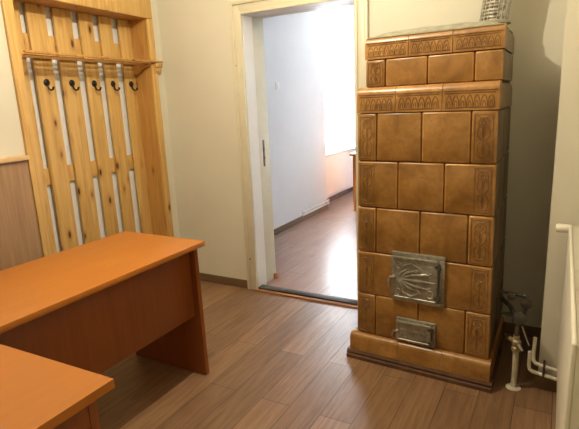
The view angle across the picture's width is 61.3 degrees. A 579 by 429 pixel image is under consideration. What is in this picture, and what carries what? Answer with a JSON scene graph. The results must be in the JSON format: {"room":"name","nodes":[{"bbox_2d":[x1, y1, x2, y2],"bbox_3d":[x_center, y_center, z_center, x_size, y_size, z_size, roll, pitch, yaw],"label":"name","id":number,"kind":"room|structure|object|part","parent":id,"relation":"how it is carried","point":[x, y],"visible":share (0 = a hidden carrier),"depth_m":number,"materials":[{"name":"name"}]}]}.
{"room":"office","nodes":[
{"label":"office","id":0,"kind":"room"},
{"bbox_2d":[18,2,140,252],"bbox_3d":[-1.510,-0.419,3.412,0.250,2.220,1.135,4,14,25],"label":"wall","id":1,"kind":"structure","parent":0,"point":[20,5],"depth_m":3.34,"materials":[{"name":"white paint"}]},
{"bbox_2d":[0,0,179,237],"bbox_3d":[-2.038,-0.373,2.065,0.430,2.780,4.400,4,14,25],"label":"wall","id":2,"kind":"structure","parent":0,"point":[11,138],"depth_m":2.68,"materials":[{"name":"beige paint"}]},
{"bbox_2d":[0,155,42,270],"bbox_3d":[-1.986,0.524,1.737,0.041,1.176,2.570,4,14,25],"label":"wall panel","id":3,"kind":"object","parent":2,"relation":"attached to","point":[20,243],"depth_m":2.70,"materials":[{"name":"brown wood"}]},
{"bbox_2d":[263,10,326,228],"bbox_3d":[-0.723,-1.350,6.051,1.900,2.780,1.400,5,15,29],"label":"wall","id":4,"kind":"structure","parent":0,"point":[293,43],"depth_m":5.55,"materials":[{"name":"white paint"}]},
{"bbox_2d":[275,82,279,89],"bbox_3d":[-0.123,-1.354,5.146,0.014,0.080,0.080,5,15,29],"label":"light switch","id":5,"kind":"object","parent":4,"relation":"attached to","point":[277,84],"visible":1,"depth_m":5.13,"materials":[{"name":"white plastic"}]},
{"bbox_2d":[274,187,352,234],"bbox_3d":[-0.070,-0.270,7.291,1.814,0.062,3.694,5,15,29],"label":"baseboard","id":6,"kind":"structure","parent":4,"relation":"attached to","point":[302,218],"depth_m":6.01,"materials":[{"name":"brown wood"}]},
{"bbox_2d":[302,199,329,215],"bbox_3d":[0.333,-0.096,6.169,0.060,0.057,0.810,5,15,29],"label":"pipes","id":7,"kind":"object","parent":4,"relation":"attached to","point":[326,202],"visible":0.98,"depth_m":6.09,"materials":[{"name":"white metal"}]},
{"bbox_2d":[96,191,571,428],"bbox_3d":[0.006,0.520,4.210,5.200,0.100,9.400,5,15,29],"label":"floor","id":8,"kind":"structure","parent":0,"point":[275,361],"depth_m":2.55,"materials":[{"name":"laminate"}]},
{"bbox_2d":[0,344,114,428],"bbox_3d":[-1.030,0.916,0.811,0.568,0.735,1.500,5,15,29],"label":"desk","id":9,"kind":"object","parent":8,"relation":"on","point":[37,392],"visible":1,"depth_m":1.20,"materials":[{"name":"brown wood"}]},
{"bbox_3d":[-0.839,0.908,0.698,0.018,0.634,1.403,5,15,29],"label":"modesty panel","id":10,"kind":"part","parent":9,"relation":"part of","materials":[{"name":"brown wood"}]},
{"bbox_3d":[-0.702,0.773,1.427,0.495,0.709,0.025,5,15,29],"label":"leg","id":11,"kind":"part","parent":9,"relation":"part of","materials":[{"name":"brown wood"}]},
{"bbox_2d":[0,0,173,256],"bbox_3d":[-1.285,-0.421,3.329,0.226,2.240,1.230,4,14,25],"label":"coat rack","id":12,"kind":"object","parent":8,"relation":"on","point":[135,50],"visible":0.76,"depth_m":3.31,"materials":[{"name":"brown wood"}]},
{"bbox_3d":[-1.457,-0.187,2.806,0.020,2.035,0.060,4,14,25],"label":"post","id":13,"kind":"part","parent":12,"relation":"part of","materials":[{"name":"brown wood"}]},
{"bbox_3d":[-1.418,-1.087,3.200,0.016,0.124,1.061,4,14,25],"label":"rail","id":14,"kind":"part","parent":12,"relation":"part of","materials":[{"name":"brown wood"}]},
{"bbox_3d":[-1.383,-0.313,3.378,0.016,0.107,1.061,4,14,25],"label":"rail","id":15,"kind":"part","parent":12,"relation":"part of","materials":[{"name":"brown wood"}]},
{"bbox_2d":[23,50,162,62],"bbox_3d":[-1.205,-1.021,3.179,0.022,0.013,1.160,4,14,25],"label":"shelf","id":16,"kind":"object","parent":12,"relation":"attached to","point":[151,60],"depth_m":3.11,"materials":[{"name":"brown wood"}]},
{"bbox_3d":[-0.983,-0.436,3.794,0.020,2.035,0.058,4,14,25],"label":"post","id":17,"kind":"part","parent":12,"relation":"part of","materials":[{"name":"brown wood"}]},
{"bbox_2d":[0,231,208,374],"bbox_3d":[-1.018,0.633,2.038,0.565,0.735,1.500,5,15,29],"label":"desk","id":18,"kind":"object","parent":8,"relation":"on","point":[91,306],"visible":0.97,"depth_m":2.12,"materials":[{"name":"brown wood"}]},
{"bbox_3d":[-0.677,0.489,2.653,0.515,0.710,0.025,5,15,29],"label":"leg","id":19,"kind":"part","parent":18,"relation":"part of","materials":[{"name":"brown wood"}]},
{"bbox_2d":[350,152,355,210],"bbox_3d":[1.326,-0.438,6.238,0.930,0.740,0.630,5,15,29],"label":"desk","id":20,"kind":"object","parent":8,"relation":"on","point":[353,154],"visible":0.16,"depth_m":6.20,"materials":[{"name":"brown wood"}]},
{"bbox_3d":[0.955,-0.454,6.444,0.022,0.712,0.570,5,15,29],"label":"leg","id":21,"kind":"part","parent":20,"relation":"part of","materials":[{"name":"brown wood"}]},
{"bbox_2d":[346,21,513,392],"bbox_3d":[0.752,-0.085,2.600,0.789,1.737,0.611,5,15,31],"label":"stove","id":22,"kind":"object","parent":8,"relation":"on","point":[435,109],"visible":1,"depth_m":2.37,"materials":[{"name":"ceramic"}]},
{"bbox_3d":[0.434,-0.715,2.470,0.083,0.108,0.006,5,15,31],"label":"relief panel","id":23,"kind":"part","parent":22,"relation":"part of","materials":[{"name":"ceramic"}]},
{"bbox_3d":[0.523,0.341,2.508,0.040,0.064,0.017,-2,13,4],"label":"latch handle","id":24,"kind":"part","parent":22,"relation":"part of","materials":[{"name":"metal"}]},
{"bbox_3d":[0.643,0.608,2.522,0.177,0.108,0.017,5,15,31],"label":"door","id":25,"kind":"part","parent":22,"relation":"part of","materials":[{"name":"metal"}]},
{"bbox_3d":[0.632,0.325,2.455,0.226,0.223,0.017,5,15,31],"label":"door","id":26,"kind":"part","parent":22,"relation":"part of","materials":[{"name":"metal"}]},
{"bbox_3d":[0.650,0.606,2.520,0.206,0.132,0.013,5,15,31],"label":"ash door","id":27,"kind":"part","parent":22,"relation":"part of","materials":[{"name":"metal"}]},
{"bbox_3d":[0.642,0.322,2.451,0.270,0.260,0.013,5,15,31],"label":"firebox door","id":28,"kind":"part","parent":22,"relation":"part of","materials":[{"name":"metal"}]},
{"bbox_3d":[0.789,0.737,2.790,0.789,0.047,0.611,5,15,31],"label":"moulding","id":29,"kind":"part","parent":22,"relation":"part of","materials":[{"name":"brown ceramic"}]},
{"bbox_2d":[358,110,497,358],"bbox_3d":[0.777,0.038,2.642,0.687,1.181,0.600,5,15,29],"label":"tiles","id":30,"kind":"object","parent":22,"relation":"in","point":[428,179],"depth_m":2.38,"materials":[{"name":"tile"}]},
{"bbox_3d":[0.633,-0.545,2.285,0.664,0.121,0.075,5,15,31],"label":"cornice","id":31,"kind":"part","parent":22,"relation":"part of","materials":[{"name":"ceramic"}]},
{"bbox_3d":[0.679,-0.818,2.331,0.660,0.107,0.075,5,15,31],"label":"cornice","id":32,"kind":"part","parent":22,"relation":"part of","materials":[{"name":"ceramic"}]},
{"bbox_3d":[0.767,-0.926,2.474,0.659,0.045,0.435,5,15,31],"label":"plaster crown","id":33,"kind":"part","parent":22,"relation":"part of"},
{"bbox_2d":[479,0,511,24],"bbox_3d":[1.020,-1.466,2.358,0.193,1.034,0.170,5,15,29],"label":"basket","id":34,"kind":"object","parent":22,"relation":"on","point":[491,10],"visible":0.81,"depth_m":2.41,"materials":[{"name":"wicker"}]},
{"bbox_3d":[1.021,-0.584,2.375,0.072,0.121,0.491,5,15,29],"label":"cornice","id":35,"kind":"part","parent":22,"relation":"part of","materials":[{"name":"ceramic"}]},
{"bbox_3d":[1.036,-0.843,2.371,0.071,0.107,0.371,5,15,29],"label":"cornice","id":36,"kind":"part","parent":22,"relation":"part of","materials":[{"name":"ceramic"}]},
{"bbox_2d":[499,290,531,391],"bbox_3d":[1.076,0.599,2.387,0.101,0.472,0.230,-7,14,-17],"label":"gas pipe","id":37,"kind":"object","parent":8,"relation":"on","point":[519,318],"visible":1,"depth_m":2.32,"materials":[{"name":"metal"}]},
{"bbox_2d":[327,5,354,197],"bbox_3d":[0.886,-1.705,7.275,0.300,2.780,2.380,5,15,29],"label":"wall","id":38,"kind":"structure","parent":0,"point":[352,6],"depth_m":7.40,"materials":[{"name":"white paint"}]},
{"bbox_2d":[322,7,355,156],"bbox_3d":[0.679,-1.883,6.817,0.250,2.050,1.480,5,15,29],"label":"window","id":39,"kind":"structure","parent":38,"relation":"attached to","point":[337,23],"depth_m":7.03,"materials":[{"name":"white plastic"}]},
{"bbox_3d":[0.426,-1.810,6.560,0.006,1.913,0.650,5,15,29],"label":"pane","id":40,"kind":"part","parent":39,"relation":"part of","materials":[{"name":"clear glass"}]},
{"bbox_3d":[0.749,-0.928,7.018,0.184,0.025,1.465,5,15,29],"label":"sill","id":41,"kind":"part","parent":39,"relation":"part of","materials":[{"name":"white plastic"}]},
{"bbox_3d":[0.770,-1.966,7.168,0.006,1.913,0.640,5,15,29],"label":"pane","id":42,"kind":"part","parent":39,"relation":"part of","materials":[{"name":"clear glass"}]},
{"bbox_2d":[326,149,355,195],"bbox_3d":[0.707,-0.627,7.004,0.116,0.520,1.200,5,15,29],"label":"panel radiator","id":43,"kind":"object","parent":38,"relation":"attached to","point":[339,167],"visible":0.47,"depth_m":6.88,"materials":[{"name":"white metal"}]},
{"bbox_2d":[157,0,566,327],"bbox_3d":[0.263,-0.746,3.235,3.600,2.780,0.140,5,15,29],"label":"wall","id":44,"kind":"structure","parent":0,"point":[196,48],"depth_m":3.39,"materials":[{"name":"beige paint"}]},
{"bbox_2d":[229,0,368,308],"bbox_3d":[0.137,-0.431,3.453,0.992,2.080,0.332,5,15,29],"label":"door frame","id":45,"kind":"structure","parent":44,"relation":"in","point":[246,27],"depth_m":3.53,"materials":[{"name":"beige paint"}]},
{"bbox_3d":[-0.192,-0.467,3.720,0.008,0.200,0.025,5,15,29],"label":"strike plate","id":46,"kind":"part","parent":45,"relation":"part of","materials":[{"name":"metal"}]},
{"bbox_2d":[200,273,540,338],"bbox_3d":[0.272,0.593,3.482,2.721,0.062,0.014,5,15,29],"label":"baseboard","id":47,"kind":"structure","parent":44,"relation":"attached to","point":[530,331],"depth_m":3.81,"materials":[{"name":"brown wood"}]},
{"bbox_2d":[538,0,578,375],"bbox_3d":[1.365,-0.568,2.251,0.204,2.780,0.550,5,15,29],"label":"wall","id":48,"kind":"structure","parent":0,"point":[565,188],"depth_m":2.13,"materials":[{"name":"beige paint"}]},
{"bbox_2d":[527,337,574,380],"bbox_3d":[1.242,0.685,2.282,0.234,0.214,0.058,5,15,29],"label":"pipes","id":49,"kind":"object","parent":48,"relation":"attached to","point":[532,353],"visible":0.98,"depth_m":2.30,"materials":[{"name":"metal"}]},
{"bbox_3d":[0.687,-0.155,0.592,0.250,2.780,4.200,5,15,29],"label":"wall","id":50,"kind":"structure","parent":0,"visible":0},
{"bbox_2d":[534,374,556,391],"bbox_3d":[0.494,1.167,0.922,0.215,0.075,3.300,5,15,29],"label":"baseboard","id":51,"kind":"structure","parent":50,"relation":"attached to","point":[544,383],"depth_m":2.34,"materials":[{"name":"brown wood"}]},
{"bbox_2d":[556,223,578,428],"bbox_3d":[0.975,0.516,1.670,0.177,0.718,1.157,5,15,29],"label":"panel radiator","id":52,"kind":"object","parent":50,"relation":"attached to","point":[567,417],"visible":1,"depth_m":1.40,"materials":[{"name":"metal"}]},
{"bbox_2d":[569,226,578,428],"bbox_3d":[0.979,0.463,1.650,0.075,0.586,1.150,5,15,29],"label":"grille","id":53,"kind":"object","parent":52,"relation":"attached to","point":[573,230],"depth_m":1.21,"materials":[{"name":"metal"}]}
]}

